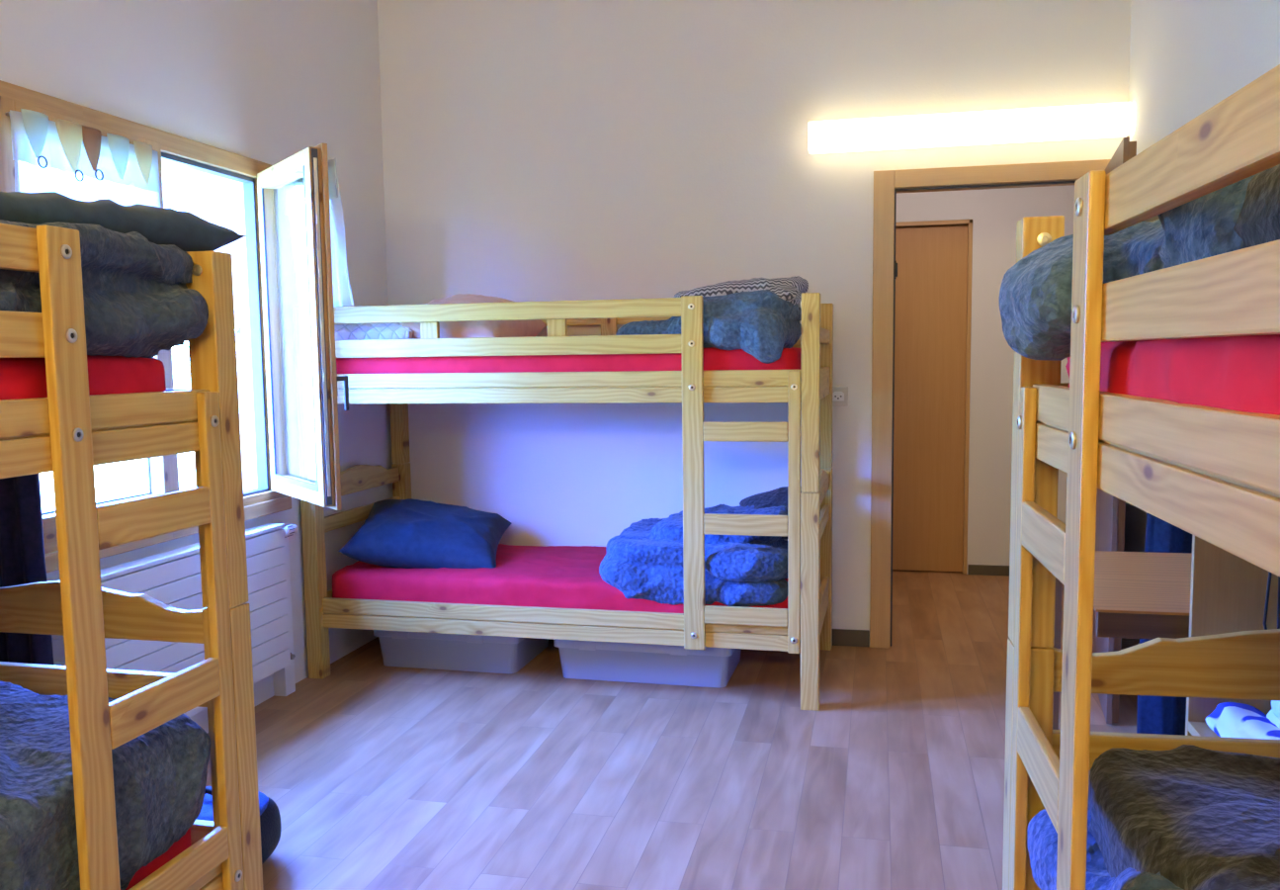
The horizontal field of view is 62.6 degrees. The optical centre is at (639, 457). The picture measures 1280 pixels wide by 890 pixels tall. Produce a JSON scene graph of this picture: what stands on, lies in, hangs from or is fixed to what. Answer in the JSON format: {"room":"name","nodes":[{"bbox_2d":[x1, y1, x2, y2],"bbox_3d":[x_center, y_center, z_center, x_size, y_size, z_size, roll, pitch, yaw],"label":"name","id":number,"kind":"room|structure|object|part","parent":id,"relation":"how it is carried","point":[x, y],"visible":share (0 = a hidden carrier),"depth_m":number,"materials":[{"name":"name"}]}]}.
{"room":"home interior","nodes":[
{"label":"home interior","id":0,"kind":"room"},
{"bbox_2d":[0,0,393,732],"bbox_3d":[-2.047,-0.484,2.036,0.270,3.350,6.645,0,6,13],"label":"wall","id":1,"kind":"structure","parent":0,"point":[267,81],"depth_m":4.10,"materials":[{"name":"beige paint"}]},
{"bbox_2d":[0,473,54,665],"bbox_3d":[-1.631,0.321,2.755,0.152,0.900,0.070,0,5,5],"label":"drape","id":2,"kind":"object","parent":1,"relation":"hanging from","point":[22,549],"visible":0.35,"depth_m":2.73,"materials":[{"name":"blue fabric"}]},
{"bbox_2d":[0,80,348,573],"bbox_3d":[-1.508,-0.396,3.429,0.890,1.345,1.450,0,6,13],"label":"window","id":3,"kind":"structure","parent":1,"relation":"in","point":[237,193],"depth_m":3.77,"materials":[{"name":"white wood"}]},
{"bbox_2d":[8,108,160,207],"bbox_3d":[-1.610,-0.718,3.124,0.044,0.497,0.601,0,6,13],"label":"curtain","id":4,"kind":"object","parent":3,"relation":"hanging from","point":[73,160],"visible":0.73,"depth_m":3.04,"materials":[{"name":"white fabric"}]},
{"bbox_3d":[-1.661,-0.389,3.178,0.058,1.223,0.675,0,6,13],"label":"sash","id":5,"kind":"part","parent":3,"relation":"part of","materials":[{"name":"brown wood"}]},
{"bbox_3d":[-1.575,0.247,3.507,0.055,0.053,1.450,0,6,13],"label":"sill","id":6,"kind":"part","parent":3,"relation":"part of","materials":[{"name":"brown wood"}]},
{"bbox_3d":[-1.241,-0.454,3.805,0.058,1.232,0.640,-5,7,-35],"label":"sash","id":7,"kind":"part","parent":3,"relation":"part of","materials":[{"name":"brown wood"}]},
{"bbox_2d":[283,158,353,311],"bbox_3d":[-1.165,-0.787,3.784,0.068,0.497,0.571,-5,7,-36],"label":"curtain","id":8,"kind":"object","parent":3,"relation":"hanging from","point":[294,195],"visible":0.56,"depth_m":3.72,"materials":[{"name":"white fabric"}]},
{"bbox_3d":[-1.030,-0.247,3.625,0.052,0.170,0.025,-5,7,-35],"label":"handle","id":9,"kind":"part","parent":3,"relation":"part of","materials":[{"name":"grey rubber"}]},
{"bbox_2d":[51,522,298,716],"bbox_3d":[-1.515,0.645,3.586,0.101,0.693,1.234,0,6,13],"label":"radiator","id":10,"kind":"object","parent":1,"relation":"attached to","point":[172,577],"visible":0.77,"depth_m":3.53,"materials":[{"name":"white metal"}]},
{"bbox_2d":[100,522,284,581],"bbox_3d":[-1.520,0.313,3.497,0.078,0.015,1.122,0,6,13],"label":"grille","id":11,"kind":"object","parent":10,"relation":"attached to","point":[154,562],"depth_m":3.39,"materials":[{"name":"white metal"}]},
{"bbox_3d":[-1.373,0.285,4.097,0.044,0.044,0.112,0,6,13],"label":"thermostat knob","id":12,"kind":"part","parent":10,"relation":"part of","materials":[{"name":"white plastic"}]},
{"bbox_2d":[205,569,1137,889],"bbox_3d":[0.217,1.129,2.560,4.484,0.120,8.350,0,6,13],"label":"floor","id":13,"kind":"structure","parent":0,"point":[379,776],"depth_m":3.34,"materials":[{"name":"laminate"}]},
{"bbox_2d":[0,223,263,889],"bbox_3d":[-1.484,0.444,1.288,0.889,1.530,2.096,1,6,13],"label":"bunk bed","id":14,"kind":"object","parent":13,"relation":"on","point":[70,431],"visible":0.98,"depth_m":1.95,"materials":[{"name":"brown wood"}]},
{"bbox_3d":[-1.140,-0.259,0.955,0.026,0.068,1.613,1,6,13],"label":"guard rail","id":15,"kind":"part","parent":14,"relation":"part of","materials":[{"name":"brown wood"}]},
{"bbox_3d":[-1.138,-0.125,0.967,0.026,0.072,1.613,1,6,13],"label":"guard rail","id":16,"kind":"part","parent":14,"relation":"part of","materials":[{"name":"brown wood"}]},
{"bbox_2d":[0,354,166,399],"bbox_3d":[-1.496,-0.044,1.228,0.803,0.155,1.986,0,6,13],"label":"mattress","id":17,"kind":"object","parent":14,"relation":"on","point":[20,378],"visible":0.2,"depth_m":1.85,"materials":[{"name":"red fabric"}]},
{"bbox_2d":[0,219,208,358],"bbox_3d":[-1.335,-0.275,1.782,0.865,0.256,1.122,0,6,13],"label":"duvet","id":18,"kind":"object","parent":17,"relation":"on","point":[138,302],"visible":0.62,"depth_m":1.89,"materials":[{"name":"grey fabric"}]},
{"bbox_2d":[0,191,246,251],"bbox_3d":[-1.268,-0.412,1.857,0.640,0.122,0.920,1,6,19],"label":"pillow","id":19,"kind":"object","parent":18,"relation":"on","point":[185,229],"visible":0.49,"depth_m":1.91,"materials":[{"name":"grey fabric"}]},
{"bbox_3d":[-1.095,0.018,1.152,0.026,0.119,1.964,1,6,13],"label":"rail","id":20,"kind":"part","parent":14,"relation":"part of","materials":[{"name":"brown wood"}]},
{"bbox_2d":[120,827,191,889],"bbox_3d":[-1.485,0.872,1.316,0.810,0.187,1.986,0,6,13],"label":"mattress","id":21,"kind":"object","parent":14,"relation":"on","point":[184,842],"visible":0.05,"depth_m":2.03,"materials":[{"name":"red fabric"}]},
{"bbox_2d":[0,680,211,889],"bbox_3d":[-1.376,0.663,1.686,0.843,0.357,1.256,0,6,13],"label":"duvet","id":22,"kind":"object","parent":21,"relation":"on","point":[160,774],"visible":0.75,"depth_m":1.90,"materials":[{"name":"grey fabric"}]},
{"bbox_3d":[-1.083,0.937,1.240,0.026,0.122,1.964,1,6,13],"label":"rail","id":23,"kind":"part","parent":14,"relation":"part of","materials":[{"name":"brown wood"}]},
{"bbox_3d":[-0.853,0.351,2.175,0.067,1.530,0.067,1,6,13],"label":"post","id":24,"kind":"part","parent":14,"relation":"part of","materials":[{"name":"brown wood"}]},
{"bbox_2d":[195,785,281,863],"bbox_3d":[-1.101,0.955,2.723,0.313,0.229,0.266,0,6,13],"label":"backpack","id":25,"kind":"object","parent":13,"relation":"on","point":[270,816],"visible":0.2,"depth_m":2.70,"materials":[{"name":"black fabric"}]},
{"bbox_3d":[-1.106,0.864,2.695,0.114,0.043,0.016,0,6,13],"label":"grab handle","id":26,"kind":"part","parent":25,"relation":"part of","materials":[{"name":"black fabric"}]},
{"bbox_2d":[373,629,548,673],"bbox_3d":[-0.766,0.791,4.672,0.665,0.174,0.518,1,6,14],"label":"storage box","id":27,"kind":"object","parent":13,"relation":"on","point":[434,650],"visible":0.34,"depth_m":4.45,"materials":[{"name":"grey plastic"}]},
{"bbox_3d":[-0.766,0.723,4.669,0.665,0.038,0.512,1,6,14],"label":"lid","id":28,"kind":"part","parent":27,"relation":"part of","materials":[{"name":"white plastic"}]},
{"bbox_2d":[292,292,833,710],"bbox_3d":[-0.268,0.122,4.483,2.096,1.530,0.889,1,6,13],"label":"bunk bed","id":29,"kind":"object","parent":13,"relation":"on","point":[805,628],"visible":0.84,"depth_m":4.03,"materials":[{"name":"brown wood"}]},
{"bbox_3d":[-1.349,0.152,4.325,0.067,1.530,0.067,1,6,13],"label":"post","id":30,"kind":"part","parent":29,"relation":"part of","materials":[{"name":"brown wood"}]},
{"bbox_3d":[-1.160,0.074,5.116,0.067,1.530,0.067,1,6,13],"label":"post","id":31,"kind":"part","parent":29,"relation":"part of","materials":[{"name":"brown wood"}]},
{"bbox_3d":[-0.546,-0.430,4.076,1.602,0.072,0.026,1,6,13],"label":"guard rail","id":32,"kind":"part","parent":29,"relation":"part of","materials":[{"name":"brown wood"}]},
{"bbox_3d":[-0.548,-0.564,4.063,1.602,0.068,0.026,1,6,13],"label":"guard rail","id":33,"kind":"part","parent":29,"relation":"part of","materials":[{"name":"brown wood"}]},
{"bbox_3d":[-0.355,0.650,4.137,1.964,0.122,0.026,1,6,13],"label":"rail","id":34,"kind":"part","parent":29,"relation":"part of","materials":[{"name":"brown wood"}]},
{"bbox_2d":[332,543,787,612],"bbox_3d":[-0.276,0.540,4.530,1.988,0.208,0.809,0,6,13],"label":"mattress","id":35,"kind":"object","parent":29,"relation":"on","point":[556,576],"visible":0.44,"depth_m":4.27,"materials":[{"name":"fabric"}]},
{"bbox_2d":[338,498,511,568],"bbox_3d":[-0.923,0.346,4.642,0.671,0.304,0.588,-1,5,-3],"label":"pillow","id":36,"kind":"object","parent":35,"relation":"on","point":[409,533],"visible":0.89,"depth_m":4.44,"materials":[{"name":"blue fabric"}]},
{"bbox_2d":[598,504,787,606],"bbox_3d":[0.262,0.383,4.322,0.782,0.335,0.823,0,6,13],"label":"duvet","id":37,"kind":"object","parent":35,"relation":"on","point":[644,560],"visible":0.76,"depth_m":4.04,"materials":[{"name":"blue fabric"}]},
{"bbox_2d":[739,486,801,539],"bbox_3d":[0.585,0.246,4.540,0.326,0.230,0.265,0,6,8],"label":"pillow","id":38,"kind":"object","parent":35,"relation":"on","point":[778,496],"visible":0.31,"depth_m":4.54,"materials":[{"name":"blue fabric"}]},
{"bbox_2d":[336,346,801,373],"bbox_3d":[-0.288,-0.374,4.442,1.985,0.168,0.809,0,6,13],"label":"mattress","id":39,"kind":"object","parent":29,"relation":"on","point":[715,359],"visible":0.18,"depth_m":4.05,"materials":[{"name":"fabric"}]},
{"bbox_2d":[334,322,415,340],"bbox_3d":[-1.056,-0.541,4.586,0.411,0.210,0.627,0,6,13],"label":"pillow","id":40,"kind":"object","parent":39,"relation":"on","point":[387,330],"visible":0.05,"depth_m":4.30,"materials":[{"name":"white fabric"}]},
{"bbox_2d":[400,293,545,339],"bbox_3d":[-0.697,-0.562,4.498,0.433,0.279,0.600,0,6,13],"label":"pillow","id":41,"kind":"object","parent":39,"relation":"on","point":[522,327],"visible":0.38,"depth_m":4.27,"materials":[{"name":"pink fabric"}]},
{"bbox_2d":[615,289,801,363],"bbox_3d":[0.280,-0.513,4.152,0.729,0.284,0.705,0,6,13],"label":"duvet","id":42,"kind":"object","parent":39,"relation":"on","point":[761,323],"visible":0.62,"depth_m":3.85,"materials":[{"name":"blue fabric"}]},
{"bbox_2d":[673,275,808,310],"bbox_3d":[0.397,-0.632,4.148,0.537,0.150,0.550,0,6,13],"label":"blanket","id":43,"kind":"object","parent":42,"relation":"on","point":[791,289],"visible":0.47,"depth_m":3.93,"materials":[{"name":"grey fabric"}]},
{"bbox_3d":[-0.368,-0.269,4.049,1.964,0.119,0.026,1,6,13],"label":"rail","id":44,"kind":"part","parent":29,"relation":"part of","materials":[{"name":"brown wood"}]},
{"bbox_3d":[-0.182,-0.641,4.812,1.964,0.068,0.026,1,6,13],"label":"guard rail","id":45,"kind":"part","parent":29,"relation":"part of","materials":[{"name":"brown wood"}]},
{"bbox_3d":[-0.181,-0.507,4.825,1.964,0.072,0.026,1,6,13],"label":"guard rail","id":46,"kind":"part","parent":29,"relation":"part of","materials":[{"name":"brown wood"}]},
{"bbox_3d":[0.625,0.171,3.855,0.067,1.530,0.067,1,6,13],"label":"post","id":47,"kind":"part","parent":29,"relation":"part of","materials":[{"name":"brown wood"}]},
{"bbox_3d":[0.814,0.093,4.646,0.067,1.530,0.067,1,6,13],"label":"post","id":48,"kind":"part","parent":29,"relation":"part of","materials":[{"name":"brown wood"}]},
{"bbox_2d":[553,639,741,687],"bbox_3d":[0.055,0.803,4.439,0.737,0.174,0.478,1,6,14],"label":"storage box","id":49,"kind":"object","parent":13,"relation":"on","point":[579,659],"visible":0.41,"depth_m":4.23,"materials":[{"name":"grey plastic"}]},
{"bbox_3d":[0.054,0.735,4.436,0.737,0.038,0.472,1,6,14],"label":"lid","id":50,"kind":"part","parent":49,"relation":"part of","materials":[{"name":"white plastic"}]},
{"bbox_2d":[1052,550,1192,729],"bbox_3d":[1.361,0.671,2.606,0.590,0.752,0.720,0,6,13],"label":"desk","id":51,"kind":"object","parent":13,"relation":"on","point":[1138,594],"visible":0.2,"depth_m":2.45,"materials":[{"name":"brown wood"}]},
{"bbox_3d":[1.168,0.642,2.975,0.030,0.746,0.030,0,6,13],"label":"leg","id":52,"kind":"part","parent":51,"relation":"part of","materials":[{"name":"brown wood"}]},
{"bbox_2d":[1002,64,1279,889],"bbox_3d":[0.899,0.464,0.749,0.889,1.530,2.096,0,6,10],"label":"bunk bed","id":53,"kind":"object","parent":13,"relation":"on","point":[1212,473],"visible":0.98,"depth_m":1.32,"materials":[{"name":"brown wood"}]},
{"bbox_3d":[0.672,0.366,1.814,0.067,1.530,0.067,0,6,10],"label":"post","id":54,"kind":"part","parent":53,"relation":"part of","materials":[{"name":"brown wood"}]},
{"bbox_3d":[0.493,0.032,0.778,0.026,0.119,1.964,0,6,10],"label":"rail","id":55,"kind":"part","parent":53,"relation":"part of","materials":[{"name":"brown wood"}]},
{"bbox_2d":[1065,334,1279,415],"bbox_3d":[0.892,-0.025,0.692,0.821,0.172,1.999,0,6,10],"label":"mattress","id":56,"kind":"object","parent":53,"relation":"on","point":[1235,373],"visible":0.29,"depth_m":1.01,"materials":[{"name":"red fabric"}]},
{"bbox_2d":[999,173,1255,360],"bbox_3d":[0.849,-0.257,1.331,0.715,0.263,0.647,0,6,13],"label":"duvet","id":57,"kind":"object","parent":56,"relation":"on","point":[1035,294],"visible":0.44,"depth_m":1.44,"materials":[{"name":"blue fabric"}]},
{"bbox_2d":[1233,164,1279,248],"bbox_3d":[0.874,-0.232,0.939,0.560,0.261,0.620,0,6,7],"label":"pillow","id":58,"kind":"object","parent":56,"relation":"on","point":[1258,220],"visible":0.14,"depth_m":1.06,"materials":[{"name":"grey fabric"}]},
{"bbox_3d":[0.460,-0.110,0.585,0.026,0.072,1.602,0,6,10],"label":"guard rail","id":59,"kind":"part","parent":53,"relation":"part of","materials":[{"name":"brown wood"}]},
{"bbox_3d":[0.458,-0.243,0.572,0.026,0.068,1.602,0,6,10],"label":"guard rail","id":60,"kind":"part","parent":53,"relation":"part of","materials":[{"name":"brown wood"}]},
{"bbox_3d":[0.904,0.890,0.778,0.851,0.191,1.994,0,6,13],"label":"mattress","id":61,"kind":"object","parent":53,"relation":"on","visible":0},
{"bbox_2d":[1026,807,1183,889],"bbox_3d":[0.718,0.640,1.241,0.300,0.286,1.098,0,6,8],"label":"duvet","id":62,"kind":"object","parent":61,"relation":"on","point":[1042,839],"visible":0.28,"depth_m":1.60,"materials":[{"name":"blue fabric"}]},
{"bbox_2d":[1087,744,1279,889],"bbox_3d":[1.002,0.635,1.131,0.775,0.309,1.188,0,6,9],"label":"duvet","id":63,"kind":"object","parent":61,"relation":"on","point":[1196,816],"visible":0.91,"depth_m":1.48,"materials":[{"name":"grey fabric"}]},
{"bbox_2d":[1185,533,1278,736],"bbox_3d":[1.327,0.515,1.995,0.440,1.180,0.368,0,6,13],"label":"shelf unit","id":64,"kind":"object","parent":13,"relation":"on","point":[1228,591],"visible":0.18,"depth_m":2.17,"materials":[{"name":"wood"}]},
{"bbox_3d":[1.322,0.580,2.002,0.428,0.020,0.332,0,6,13],"label":"shelf","id":65,"kind":"part","parent":64,"relation":"part of","materials":[{"name":"wood"}]},
{"bbox_2d":[1205,701,1279,739],"bbox_3d":[1.200,0.538,2.050,0.114,0.062,0.263,0,5,5],"label":"towel","id":66,"kind":"object","parent":64,"relation":"on","point":[1229,719],"visible":0.68,"depth_m":2.07,"materials":[{"name":"fabric"}]},
{"bbox_2d":[1263,571,1279,629],"bbox_3d":[1.267,0.179,2.100,0.032,0.365,0.006,0,6,13],"label":"cord","id":67,"kind":"object","parent":64,"relation":"hanging from","point":[1269,573],"visible":0.33,"depth_m":2.11,"materials":[{"name":"black plastic"}]},
{"bbox_2d":[1266,699,1279,728],"bbox_3d":[1.342,0.517,1.972,0.263,0.120,0.289,0,6,13],"label":"towel","id":68,"kind":"object","parent":64,"relation":"on","point":[1273,715],"visible":0.49,"depth_m":2.04,"materials":[{"name":"fabric"}]},
{"bbox_2d":[377,0,1131,629],"bbox_3d":[0.673,-0.778,4.736,4.384,3.350,0.150,0,6,13],"label":"wall","id":69,"kind":"structure","parent":0,"point":[534,150],"depth_m":4.75,"materials":[{"name":"beige paint"}]},
{"bbox_2d":[832,386,848,406],"bbox_3d":[0.876,-0.271,4.651,0.086,0.086,0.023,0,6,13],"label":"wall outlet","id":70,"kind":"object","parent":69,"relation":"attached to","point":[839,393],"visible":0.8,"depth_m":4.64,"materials":[{"name":"beige plastic"}]},
{"bbox_2d":[832,628,869,646],"bbox_3d":[-0.079,0.804,4.978,2.276,0.075,0.013,0,6,13],"label":"baseboard","id":71,"kind":"structure","parent":69,"relation":"attached to","point":[840,637],"depth_m":4.74,"materials":[{"name":"brown"}]},
{"bbox_2d":[808,101,1131,154],"bbox_3d":[1.351,-1.368,4.393,1.278,0.124,0.105,0,6,13],"label":"wall lamp","id":72,"kind":"object","parent":69,"relation":"attached to","point":[1108,120],"visible":0.98,"depth_m":4.34,"materials":[{"name":"white plastic"}]},
{"bbox_2d":[869,136,1136,723],"bbox_3d":[1.427,-0.152,4.169,0.999,2.092,1.039,0,6,13],"label":"door frame","id":73,"kind":"structure","parent":69,"relation":"in","point":[1110,509],"depth_m":4.54,"materials":[{"name":"brown wood"}]},
{"bbox_3d":[1.108,-0.812,4.558,0.014,0.080,0.038,0,6,13],"label":"strike plate","id":74,"kind":"part","parent":73,"relation":"part of","materials":[{"name":"black plastic"}]},
{"bbox_2d":[896,184,1074,574],"bbox_3d":[1.623,-0.560,6.262,3.000,2.600,0.120,0,6,13],"label":"wall","id":75,"kind":"structure","parent":0,"point":[994,213],"depth_m":6.10,"materials":[{"name":"paint"}]},
{"bbox_2d":[892,219,972,574],"bbox_3d":[1.474,-0.346,6.284,0.944,2.073,0.104,0,6,13],"label":"door","id":76,"kind":"structure","parent":75,"relation":"in","point":[934,258],"depth_m":6.22,"materials":[{"name":"brown wood"}]},
{"bbox_2d":[967,564,1009,576],"bbox_3d":[2.517,0.668,6.113,1.170,0.060,0.012,0,6,13],"label":"baseboard","id":77,"kind":"structure","parent":75,"relation":"attached to","point":[978,569],"depth_m":6.21,"materials":[{"name":"brown"}]},
{"bbox_2d":[1120,0,1279,649],"bbox_3d":[1.556,-0.454,1.223,0.200,3.350,6.663,0,6,10],"label":"wall","id":78,"kind":"structure","parent":0,"point":[1187,56],"depth_m":3.61,"materials":[{"name":"beige paint"}]},
{"bbox_3d":[1.768,-0.467,3.272,0.086,0.080,0.080,0,6,13],"label":"coat hook","id":79,"kind":"object","parent":78,"relation":"attached to","visible":0},
{"bbox_2d":[1136,512,1192,735],"bbox_3d":[1.706,0.230,3.356,0.184,1.420,0.112,0,6,13],"label":"coat","id":80,"kind":"object","parent":79,"relation":"hanging from","point":[1158,715],"visible":0.09,"depth_m":3.37,"materials":[{"name":"blue fabric"}]},
{"label":"outside","id":81,"kind":"structure","parent":0,"visible":0},
{"bbox_2d":[39,341,196,511],"bbox_3d":[-31.016,-5.401,20.910,64.000,13.828,88.000,0,6,13],"label":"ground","id":82,"kind":"structure","parent":81,"point":[119,479],"depth_m":16.90,"materials":[{"name":"white"}]},
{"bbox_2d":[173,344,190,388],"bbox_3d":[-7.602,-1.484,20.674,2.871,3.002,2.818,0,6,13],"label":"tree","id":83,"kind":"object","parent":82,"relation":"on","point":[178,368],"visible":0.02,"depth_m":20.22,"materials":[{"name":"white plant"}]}
]}

